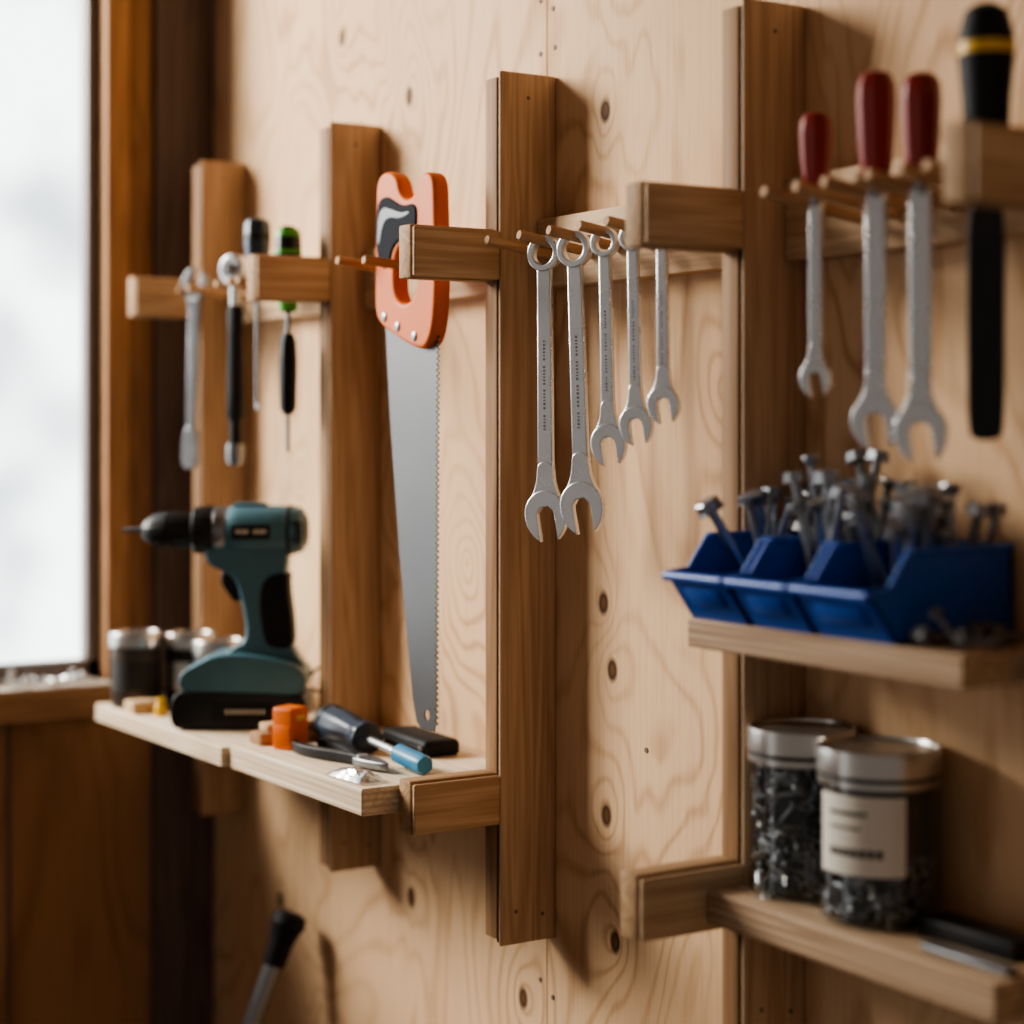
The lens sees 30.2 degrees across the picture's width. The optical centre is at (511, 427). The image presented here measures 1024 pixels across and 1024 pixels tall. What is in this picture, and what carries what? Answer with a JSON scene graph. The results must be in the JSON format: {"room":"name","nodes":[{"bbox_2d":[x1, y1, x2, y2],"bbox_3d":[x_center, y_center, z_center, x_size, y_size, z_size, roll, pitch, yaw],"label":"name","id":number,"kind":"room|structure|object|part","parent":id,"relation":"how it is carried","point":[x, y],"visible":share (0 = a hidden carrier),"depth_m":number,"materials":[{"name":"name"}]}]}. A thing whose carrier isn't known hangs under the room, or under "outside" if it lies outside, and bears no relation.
{"room":"workshop","nodes":[
{"label":"workshop","id":0,"kind":"room"},
{"bbox_2d":[0,0,150,1023],"bbox_3d":[-1.460,0.150,1.516,2.600,2.600,0.048,0,0,-32],"label":"wall","id":1,"kind":"structure","parent":0,"point":[75,794],"depth_m":2.11,"materials":[{"name":"brown wood"}]},
{"bbox_2d":[0,0,98,683],"bbox_3d":[-0.840,-0.310,1.913,0.874,1.180,0.024,0,0,-32],"label":"window","id":2,"kind":"structure","parent":1,"relation":"in","point":[88,662],"depth_m":2.13,"materials":[{"name":"glass"}]},
{"bbox_2d":[0,677,110,724],"bbox_3d":[-0.826,0.297,1.891,0.872,0.035,0.094,0,0,-32],"label":"window sill","id":3,"kind":"structure","parent":1,"relation":"attached to","point":[38,701],"depth_m":2.05,"materials":[{"name":"brown wood"}]},
{"bbox_2d":[104,0,152,681],"bbox_3d":[-0.825,-0.318,1.886,0.990,1.265,0.012,0,0,-32],"label":"trim","id":4,"kind":"structure","parent":1,"relation":"attached to","point":[128,24],"depth_m":2.13,"materials":[{"name":"brown wood"}]},
{"bbox_2d":[151,0,213,1023],"bbox_3d":[-0.376,0.150,2.167,0.070,2.600,0.018,0,0,-32],"label":"wooden post","id":5,"kind":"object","parent":1,"relation":"attached to","point":[182,840],"depth_m":2.15,"materials":[{"name":"brown wood"}]},
{"bbox_2d":[486,70,555,945],"bbox_3d":[0.007,0.066,1.577,0.055,0.716,0.026,0,0,-32],"label":"wall post","id":6,"kind":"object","parent":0,"point":[520,107],"depth_m":1.56,"materials":[{"name":"brown wood"}]},
{"bbox_2d":[399,769,499,834],"bbox_3d":[-0.050,0.303,1.541,0.080,0.043,0.026,0,0,-32],"label":"bracket arm","id":7,"kind":"object","parent":6,"relation":"attached to","point":[435,803],"visible":1,"depth_m":1.53,"materials":[{"name":"brown wood"}]},
{"bbox_2d":[399,224,499,282],"bbox_3d":[-0.050,-0.141,1.541,0.080,0.043,0.026,0,0,-32],"label":"bracket arm","id":8,"kind":"object","parent":6,"relation":"attached to","point":[426,252],"visible":1,"depth_m":1.53,"materials":[{"name":"brown wood"}]},
{"bbox_3d":[0.007,0.066,1.577,0.055,0.716,0.026,0,0,-32],"label":"post","id":9,"kind":"part","parent":6,"relation":"part of","materials":[{"name":"brown wood"}]},
{"bbox_2d":[214,0,1023,1023],"bbox_3d":[0.445,0.150,0.992,0.060,2.600,3.000,0,0,-32],"label":"wall","id":10,"kind":"structure","parent":0,"point":[403,939],"depth_m":1.53,"materials":[{"name":"brown wood"}]},
{"bbox_2d":[96,698,315,766],"bbox_3d":[-0.279,0.291,1.916,0.175,0.036,0.328,0,0,-32],"label":"shelf","id":11,"kind":"object","parent":10,"relation":"attached to","point":[212,746],"depth_m":1.83,"materials":[{"name":"beige wood"}]},
{"bbox_2d":[110,628,161,708],"bbox_3d":[-0.394,0.252,1.993,0.054,0.078,0.054,0,0,-32],"label":"tin","id":12,"kind":"object","parent":11,"relation":"on","point":[135,653],"visible":0.91,"depth_m":1.97,"materials":[{"name":"metal"}]},
{"bbox_2d":[124,697,156,713],"bbox_3d":[-0.377,0.285,1.949,0.035,0.012,0.027,0,0,-32],"label":"wood offcut","id":13,"kind":"object","parent":11,"relation":"on","point":[143,705],"visible":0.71,"depth_m":1.94,"materials":[{"name":"beige wood"}]},
{"bbox_3d":[-0.355,0.282,1.920,0.012,0.018,0.012,0,0,-32],"label":"yellow cap","id":14,"kind":"part","parent":11,"relation":"part of","materials":[{"name":"yellow plastic"}]},
{"bbox_2d":[163,630,215,705],"bbox_3d":[-0.341,0.254,2.009,0.055,0.075,0.055,0,0,-32],"label":"tin","id":15,"kind":"object","parent":11,"relation":"on","point":[177,644],"visible":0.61,"depth_m":1.99,"materials":[{"name":"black metal"}]},
{"bbox_2d":[192,637,243,662],"bbox_3d":[-0.303,0.255,1.969,0.055,0.072,0.055,0,0,-32],"label":"tin","id":16,"kind":"object","parent":11,"relation":"on","point":[203,647],"visible":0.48,"depth_m":1.95,"materials":[{"name":"metal"}]},
{"bbox_2d":[122,502,319,729],"bbox_3d":[-0.279,0.182,1.863,0.207,0.218,0.074,0,0,0],"label":"cordless drill","id":17,"kind":"object","parent":11,"relation":"on","point":[238,687],"visible":0.88,"depth_m":1.84,"materials":[{"name":"teal plastic"}]},
{"bbox_2d":[193,160,245,815],"bbox_3d":[-0.323,0.066,2.098,0.055,0.716,0.026,0,0,-32],"label":"wall post","id":18,"kind":"object","parent":10,"relation":"attached to","point":[219,188],"visible":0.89,"depth_m":2.08,"materials":[{"name":"brown wood"}]},
{"bbox_2d":[128,276,198,318],"bbox_3d":[-0.378,-0.141,2.064,0.074,0.043,0.026,0,0,-32],"label":"bracket arm","id":19,"kind":"object","parent":18,"relation":"attached to","point":[148,297],"visible":0.67,"depth_m":2.05,"materials":[{"name":"brown wood"}]},
{"bbox_2d":[241,292,319,323],"bbox_3d":[-0.225,-0.143,1.976,0.020,0.057,0.282,0,0,-32],"label":"peg rail","id":20,"kind":"object","parent":10,"relation":"attached to","point":[268,311],"visible":0.12,"depth_m":2.00,"materials":[{"name":"beige wood"}]},
{"bbox_2d":[177,286,241,300],"bbox_3d":[-0.326,-0.144,2.048,0.073,0.016,0.008,0,0,-32],"label":"wooden peg","id":21,"kind":"object","parent":20,"relation":"attached to","point":[180,289],"visible":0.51,"depth_m":2.04,"materials":[{"name":"brown wood"}]},
{"bbox_2d":[181,267,209,468],"bbox_3d":[-0.338,-0.064,2.027,0.033,0.216,0.012,0,0,31],"label":"wrench","id":22,"kind":"object","parent":21,"relation":"hanging from","point":[190,445],"visible":0.95,"depth_m":2.03,"materials":[{"name":"metal"}]},
{"bbox_2d":[186,284,247,300],"bbox_3d":[-0.313,-0.144,2.027,0.073,0.016,0.008,0,0,-32],"label":"wooden peg","id":23,"kind":"object","parent":20,"relation":"attached to","point":[189,288],"visible":0.65,"depth_m":2.02,"materials":[{"name":"brown wood"}]},
{"bbox_2d":[214,280,246,292],"bbox_3d":[-0.273,-0.144,1.965,0.073,0.016,0.008,0,0,-32],"label":"wooden peg","id":24,"kind":"object","parent":20,"relation":"attached to","point":[218,283],"visible":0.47,"depth_m":1.95,"materials":[{"name":"brown wood"}]},
{"bbox_2d":[227,278,246,287],"bbox_3d":[-0.256,-0.144,1.938,0.073,0.016,0.008,0,0,-32],"label":"wooden peg","id":25,"kind":"object","parent":20,"relation":"attached to","point":[230,281],"visible":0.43,"depth_m":1.92,"materials":[{"name":"brown wood"}]},
{"bbox_2d":[219,254,246,464],"bbox_3d":[-0.285,-0.070,1.936,0.030,0.215,0.028,0,0,27],"label":"wrench","id":26,"kind":"object","parent":25,"relation":"hanging from","point":[231,265],"visible":0.92,"depth_m":1.93,"materials":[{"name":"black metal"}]},
{"bbox_2d":[236,276,246,285],"bbox_3d":[-0.244,-0.144,1.919,0.073,0.016,0.008,0,0,-32],"label":"wooden peg","id":27,"kind":"object","parent":20,"relation":"attached to","point":[240,280],"visible":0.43,"depth_m":1.90,"materials":[{"name":"brown wood"}]},
{"bbox_2d":[243,218,270,408],"bbox_3d":[-0.254,-0.114,1.895,0.027,0.190,0.028,0,0,-32],"label":"screwdriver","id":28,"kind":"object","parent":27,"relation":"hanging from","point":[257,231],"visible":0.72,"depth_m":1.89,"materials":[{"name":"black plastic"}]},
{"bbox_3d":[-0.192,-0.144,1.836,0.073,0.016,0.008,0,0,-32],"label":"wooden peg","id":29,"kind":"object","parent":20,"relation":"attached to","visible":0},
{"bbox_2d":[274,226,301,451],"bbox_3d":[-0.216,-0.086,1.835,0.027,0.218,0.027,0,0,-32],"label":"screwdriver","id":30,"kind":"object","parent":29,"relation":"hanging from","point":[287,238],"visible":0.78,"depth_m":1.83,"materials":[{"name":"black plastic"}]},
{"bbox_2d":[320,121,379,871],"bbox_3d":[-0.157,0.066,1.836,0.055,0.716,0.026,0,0,-32],"label":"wall post","id":31,"kind":"object","parent":10,"relation":"attached to","point":[349,152],"visible":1,"depth_m":1.82,"materials":[{"name":"brown wood"}]},
{"bbox_2d":[247,254,329,302],"bbox_3d":[-0.212,-0.141,1.801,0.075,0.043,0.026,0,0,-32],"label":"bracket arm","id":32,"kind":"object","parent":31,"relation":"attached to","point":[270,278],"visible":1,"depth_m":1.79,"materials":[{"name":"brown wood"}]},
{"bbox_2d":[230,726,485,816],"bbox_3d":[-0.123,0.299,1.676,0.168,0.022,0.277,0,0,-32],"label":"shelf","id":33,"kind":"object","parent":10,"relation":"attached to","point":[304,775],"visible":0.39,"depth_m":1.61,"materials":[{"name":"beige wood"}]},
{"bbox_2d":[250,717,321,745],"bbox_3d":[-0.203,0.279,1.749,0.075,0.018,0.024,0,0,-32],"label":"wood offcut","id":34,"kind":"object","parent":33,"relation":"on","point":[263,737],"visible":0.44,"depth_m":1.73,"materials":[{"name":"brown wood"}]},
{"bbox_2d":[272,704,307,750],"bbox_3d":[-0.200,0.269,1.707,0.026,0.038,0.026,0,0,33],"label":"clamp","id":35,"kind":"object","parent":33,"relation":"on","point":[290,722],"visible":0.94,"depth_m":1.70,"materials":[{"name":"plastic"}]},
{"bbox_2d":[292,738,388,770],"bbox_3d":[-0.145,0.282,1.640,0.039,0.010,0.143,0,0,-32],"label":"pliers","id":36,"kind":"object","parent":33,"relation":"on","point":[326,749],"visible":0.99,"depth_m":1.64,"materials":[{"name":"black plastic"}]},
{"bbox_2d":[326,766,386,780],"bbox_3d":[-0.128,0.283,1.558,0.026,0.009,0.058,0,0,-35],"label":"clear plastic bag","id":37,"kind":"object","parent":33,"relation":"on","point":[355,776],"visible":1,"depth_m":1.55,"materials":[{"name":"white plastic"}]},
{"bbox_2d":[313,704,432,774],"bbox_3d":[-0.125,0.272,1.666,0.035,0.035,0.220,0,0,-25],"label":"screwdriver","id":38,"kind":"object","parent":33,"relation":"on","point":[330,721],"visible":0.93,"depth_m":1.68,"materials":[{"name":"black plastic"}]},
{"bbox_2d":[382,725,458,756],"bbox_3d":[-0.083,0.281,1.702,0.038,0.015,0.092,0,0,-28],"label":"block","id":39,"kind":"object","parent":33,"relation":"on","point":[429,743],"visible":0.95,"depth_m":1.68,"materials":[{"name":"black rubber"}]},
{"bbox_2d":[364,247,485,308],"bbox_3d":[-0.060,-0.143,1.716,0.020,0.057,0.278,0,0,-32],"label":"peg rail","id":40,"kind":"object","parent":10,"relation":"attached to","point":[458,291],"visible":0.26,"depth_m":1.74,"materials":[{"name":"beige wood"}]},
{"bbox_2d":[335,256,375,271],"bbox_3d":[-0.117,-0.143,1.702,0.090,0.018,0.008,0,0,-32],"label":"wooden peg","id":41,"kind":"object","parent":40,"relation":"attached to","point":[342,261],"visible":0.43,"depth_m":1.68,"materials":[{"name":"brown wood"}]},
{"bbox_2d":[362,255,398,269],"bbox_3d":[-0.087,-0.140,1.650,0.095,0.016,0.008,0,0,-32],"label":"wooden peg","id":42,"kind":"object","parent":40,"relation":"attached to","point":[366,260],"visible":0.43,"depth_m":1.63,"materials":[{"name":"brown wood"}]},
{"bbox_2d":[376,172,449,730],"bbox_3d":[-0.086,0.016,1.631,0.020,0.478,0.107,0,0,-32],"label":"saw","id":43,"kind":"object","parent":42,"relation":"hanging from","point":[416,328],"visible":0.83,"depth_m":1.62,"materials":[{"name":"orange plastic"}]},
{"bbox_2d":[539,0,647,999],"bbox_3d":[0.064,0.057,1.538,0.002,0.839,0.154,0,0,-32],"label":"screws","id":44,"kind":"object","parent":10,"relation":"in","point":[540,1],"depth_m":1.59,"materials":[{"name":"metal"}]},
{"bbox_2d":[537,205,721,289],"bbox_3d":[0.105,-0.143,1.455,0.020,0.057,0.284,0,0,-32],"label":"peg rail","id":45,"kind":"object","parent":10,"relation":"attached to","point":[681,263],"visible":0.3,"depth_m":1.47,"materials":[{"name":"beige wood"}]},
{"bbox_2d":[485,235,552,259],"bbox_3d":[0.007,-0.145,1.531,0.064,0.017,0.008,0,0,-32],"label":"wooden peg","id":46,"kind":"object","parent":45,"relation":"attached to","point":[490,240],"visible":0.77,"depth_m":1.52,"materials":[{"name":"brown wood"}]},
{"bbox_2d":[516,230,582,254],"bbox_3d":[0.032,-0.145,1.491,0.064,0.017,0.008,0,0,-32],"label":"wooden peg","id":47,"kind":"object","parent":45,"relation":"attached to","point":[522,235],"visible":0.62,"depth_m":1.48,"materials":[{"name":"brown wood"}]},
{"bbox_2d":[525,235,566,541],"bbox_3d":[0.027,-0.031,1.486,0.037,0.240,0.008,0,0,31],"label":"wrench","id":48,"kind":"object","parent":47,"relation":"hanging from","point":[546,493],"visible":0.92,"depth_m":1.48,"materials":[{"name":"silver metal"}]},
{"bbox_2d":[546,225,610,249],"bbox_3d":[0.054,-0.145,1.456,0.064,0.017,0.008,0,0,-32],"label":"wooden peg","id":49,"kind":"object","parent":45,"relation":"attached to","point":[551,230],"visible":0.59,"depth_m":1.45,"materials":[{"name":"brown wood"}]},
{"bbox_2d":[557,230,605,534],"bbox_3d":[0.053,-0.035,1.449,0.040,0.232,0.008,0,0,31],"label":"wrench","id":50,"kind":"object","parent":49,"relation":"hanging from","point":[581,484],"visible":0.98,"depth_m":1.45,"materials":[{"name":"silver metal"}]},
{"bbox_2d":[576,220,620,238],"bbox_3d":[0.076,-0.145,1.422,0.064,0.017,0.008,0,0,-32],"label":"wooden peg","id":51,"kind":"object","parent":45,"relation":"attached to","point":[583,226],"visible":0.56,"depth_m":1.41,"materials":[{"name":"brown wood"}]},
{"bbox_2d":[590,227,627,465],"bbox_3d":[0.072,-0.060,1.416,0.029,0.178,0.008,0,0,31],"label":"wrench","id":52,"kind":"object","parent":51,"relation":"hanging from","point":[608,424],"visible":0.97,"depth_m":1.41,"materials":[{"name":"silver metal"}]},
{"bbox_2d":[603,216,625,231],"bbox_3d":[0.095,-0.145,1.392,0.064,0.017,0.008,0,0,-32],"label":"wooden peg","id":53,"kind":"object","parent":45,"relation":"attached to","point":[609,221],"visible":0.43,"depth_m":1.38,"materials":[{"name":"brown wood"}]},
{"bbox_3d":[0.114,-0.145,1.362,0.064,0.017,0.008,0,0,-32],"label":"wooden peg","id":54,"kind":"object","parent":45,"relation":"attached to","visible":0},
{"bbox_2d":[647,250,680,423],"bbox_3d":[0.108,-0.076,1.357,0.025,0.146,0.008,0,0,31],"label":"wrench","id":55,"kind":"object","parent":54,"relation":"hanging from","point":[663,387],"visible":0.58,"depth_m":1.35,"materials":[{"name":"silver metal"}]},
{"bbox_2d":[722,0,804,1023],"bbox_3d":[0.174,0.066,1.313,0.055,0.716,0.026,0,0,-32],"label":"wall post","id":56,"kind":"object","parent":10,"relation":"attached to","point":[763,42],"visible":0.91,"depth_m":1.30,"materials":[{"name":"brown wood"}]},
{"bbox_2d":[621,855,742,941],"bbox_3d":[0.115,0.316,1.276,0.085,0.044,0.026,0,0,-32],"label":"bracket arm","id":57,"kind":"object","parent":56,"relation":"attached to","point":[668,900],"visible":0.77,"depth_m":1.26,"materials":[{"name":"brown wood"}]},
{"bbox_2d":[626,181,742,253],"bbox_3d":[0.116,-0.141,1.277,0.081,0.043,0.026,0,0,-32],"label":"bracket arm","id":58,"kind":"object","parent":56,"relation":"attached to","point":[659,216],"visible":1,"depth_m":1.26,"materials":[{"name":"brown wood"}]},
{"bbox_2d":[688,618,1023,689],"bbox_3d":[0.227,0.136,1.184,0.104,0.019,0.249,0,0,-32],"label":"shelf","id":59,"kind":"object","parent":10,"relation":"attached to","point":[946,664],"visible":0.76,"depth_m":1.11,"materials":[{"name":"brown wood"}]},
{"bbox_2d":[662,529,843,625],"bbox_3d":[0.165,0.098,1.253,0.122,0.056,0.061,0,0,-32],"label":"storage bin","id":60,"kind":"object","parent":59,"relation":"on","point":[699,584],"visible":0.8,"depth_m":1.24,"materials":[{"name":"blue plastic"}]},
{"bbox_2d":[695,448,1008,589],"bbox_3d":[0.212,0.068,1.203,0.102,0.110,0.207,0,0,-32],"label":"bolts","id":61,"kind":"object","parent":60,"relation":"in","point":[926,513],"visible":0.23,"depth_m":1.19,"materials":[{"name":"metal"}]},
{"bbox_2d":[723,534,884,633],"bbox_3d":[0.199,0.098,1.200,0.122,0.056,0.059,0,0,-32],"label":"storage bin","id":62,"kind":"object","parent":59,"relation":"on","point":[762,592],"visible":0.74,"depth_m":1.19,"materials":[{"name":"blue plastic"}]},
{"bbox_2d":[787,539,1014,645],"bbox_3d":[0.234,0.098,1.145,0.122,0.056,0.069,0,0,-32],"label":"storage bin","id":63,"kind":"object","parent":59,"relation":"on","point":[965,580],"visible":0.94,"depth_m":1.12,"materials":[{"name":"blue plastic"}]},
{"bbox_2d":[909,607,1023,650],"bbox_3d":[0.265,0.115,1.098,0.073,0.025,0.058,0,0,-32],"label":"bolts","id":64,"kind":"object","parent":59,"relation":"on","point":[997,635],"visible":1,"depth_m":1.09,"materials":[{"name":"metal"}]},
{"bbox_2d":[708,883,1023,1023],"bbox_3d":[0.236,0.320,1.185,0.087,0.022,0.256,0,0,-32],"label":"shelf","id":65,"kind":"object","parent":10,"relation":"attached to","point":[895,958],"visible":0.73,"depth_m":1.15,"materials":[{"name":"brown wood"}]},
{"bbox_2d":[747,717,857,898],"bbox_3d":[0.193,0.254,1.263,0.073,0.114,0.073,0,0,22],"label":"jar","id":66,"kind":"object","parent":65,"relation":"on","point":[788,816],"visible":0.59,"depth_m":1.24,"materials":[{"name":"clear glass"}]},
{"bbox_2d":[816,735,942,927],"bbox_3d":[0.231,0.254,1.198,0.078,0.109,0.078,0,0,-32],"label":"jar","id":67,"kind":"object","parent":65,"relation":"on","point":[877,797],"visible":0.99,"depth_m":1.17,"materials":[{"name":"clear glass"}]},
{"bbox_2d":[921,941,1019,976],"bbox_3d":[0.263,0.307,1.101,0.012,0.004,0.070,0,0,-32],"label":"file","id":68,"kind":"object","parent":65,"relation":"on","point":[1002,969],"visible":1,"depth_m":1.09,"materials":[{"name":"metal"}]},
{"bbox_2d":[918,911,1023,962],"bbox_3d":[0.278,0.303,1.133,0.024,0.012,0.077,0,0,-32],"label":"handle","id":69,"kind":"object","parent":65,"relation":"on","point":[975,935],"visible":1,"depth_m":1.12,"materials":[{"name":"black plastic"}]},
{"bbox_2d":[785,151,1023,261],"bbox_3d":[0.266,-0.143,1.200,0.020,0.057,0.264,0,0,-32],"label":"peg rail","id":70,"kind":"object","parent":10,"relation":"attached to","point":[841,239],"visible":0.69,"depth_m":1.25,"materials":[{"name":"brown wood"}]},
{"bbox_2d":[760,186,864,224],"bbox_3d":[0.193,-0.143,1.217,0.084,0.020,0.008,0,0,-32],"label":"wooden peg","id":71,"kind":"object","parent":70,"relation":"attached to","point":[768,192],"visible":0.87,"depth_m":1.21,"materials":[{"name":"brown wood"}]},
{"bbox_2d":[799,111,832,397],"bbox_3d":[0.192,-0.109,1.198,0.020,0.180,0.020,0,0,-9],"label":"wrench","id":72,"kind":"object","parent":71,"relation":"hanging from","point":[815,130],"visible":0.93,"depth_m":1.20,"materials":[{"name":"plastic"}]},
{"bbox_2d":[792,180,897,220],"bbox_3d":[0.209,-0.143,1.192,0.084,0.020,0.008,0,0,-32],"label":"wooden peg","id":73,"kind":"object","parent":70,"relation":"attached to","point":[799,187],"visible":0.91,"depth_m":1.18,"materials":[{"name":"brown wood"}]},
{"bbox_2d":[820,176,908,212],"bbox_3d":[0.223,-0.143,1.170,0.084,0.020,0.008,0,0,-32],"label":"wooden peg","id":74,"kind":"object","parent":70,"relation":"attached to","point":[830,183],"visible":0.49,"depth_m":1.16,"materials":[{"name":"brown wood"}]},
{"bbox_2d":[851,70,899,449],"bbox_3d":[0.221,-0.102,1.152,0.026,0.230,0.023,0,0,-11],"label":"wrench","id":75,"kind":"object","parent":74,"relation":"hanging from","point":[876,90],"visible":0.93,"depth_m":1.15,"materials":[{"name":"plastic"}]},
{"bbox_2d":[850,170,957,212],"bbox_3d":[0.238,-0.143,1.147,0.084,0.020,0.008,0,0,-32],"label":"wooden peg","id":76,"kind":"object","parent":70,"relation":"attached to","point":[856,177],"visible":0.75,"depth_m":1.13,"materials":[{"name":"brown wood"}]},
{"bbox_2d":[863,168,969,210],"bbox_3d":[0.244,-0.143,1.138,0.084,0.020,0.008,0,0,-32],"label":"wooden peg","id":77,"kind":"object","parent":70,"relation":"attached to","point":[871,175],"visible":0.64,"depth_m":1.12,"materials":[{"name":"brown wood"}]},
{"bbox_2d":[896,163,942,189],"bbox_3d":[0.258,-0.143,1.115,0.084,0.020,0.008,0,0,-32],"label":"wooden peg","id":78,"kind":"object","parent":70,"relation":"attached to","point":[904,170],"visible":0.43,"depth_m":1.10,"materials":[{"name":"brown wood"}]},
{"bbox_2d":[893,71,948,462],"bbox_3d":[0.241,-0.095,1.120,0.029,0.230,0.023,0,0,-9],"label":"wrench","id":79,"kind":"object","parent":78,"relation":"hanging from","point":[921,99],"visible":0.91,"depth_m":1.12,"materials":[{"name":"plastic"}]},
{"bbox_2d":[922,158,942,177],"bbox_3d":[0.269,-0.143,1.097,0.084,0.020,0.008,0,0,-32],"label":"wooden peg","id":80,"kind":"object","parent":70,"relation":"attached to","point":[931,166],"visible":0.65,"depth_m":1.07,"materials":[{"name":"brown wood"}]},
{"bbox_2d":[957,2,1014,439],"bbox_3d":[0.269,-0.117,1.077,0.032,0.247,0.032,0,0,-32],"label":"file","id":81,"kind":"object","parent":80,"relation":"hanging from","point":[986,43],"visible":0.8,"depth_m":1.07,"materials":[{"name":"black plastic"}]},
{"bbox_3d":[0.330,0.066,1.067,0.055,0.716,0.026,0,0,-32],"label":"wall post","id":82,"kind":"object","parent":10,"relation":"attached to","visible":0},
{"bbox_2d":[943,120,1023,210],"bbox_3d":[0.272,-0.141,1.031,0.081,0.043,0.026,0,0,-32],"label":"bracket arm","id":83,"kind":"object","parent":82,"relation":"attached to","point":[983,162],"visible":1,"depth_m":1.01,"materials":[{"name":"brown wood"}]},
{"bbox_2d":[619,231,653,445],"bbox_3d":[0.091,-0.068,1.386,0.026,0.162,0.008,0,0,31],"label":"wrench","id":84,"kind":"object","parent":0,"point":[636,408],"visible":0.8,"depth_m":1.39,"materials":[{"name":"silver metal"}]},
{"bbox_3d":[-0.649,1.475,0.291,2.660,0.050,2.986,0,0,-32],"label":"floor","id":85,"kind":"structure","parent":0,"visible":0},
{"bbox_2d":[241,909,305,1023],"bbox_3d":[-0.392,0.967,1.835,0.424,0.953,0.036,0,0,-32],"label":"metal pole","id":86,"kind":"object","parent":85,"relation":"on","point":[287,926],"visible":1,"depth_m":1.92,"materials":[{"name":"metal"}]}
]}

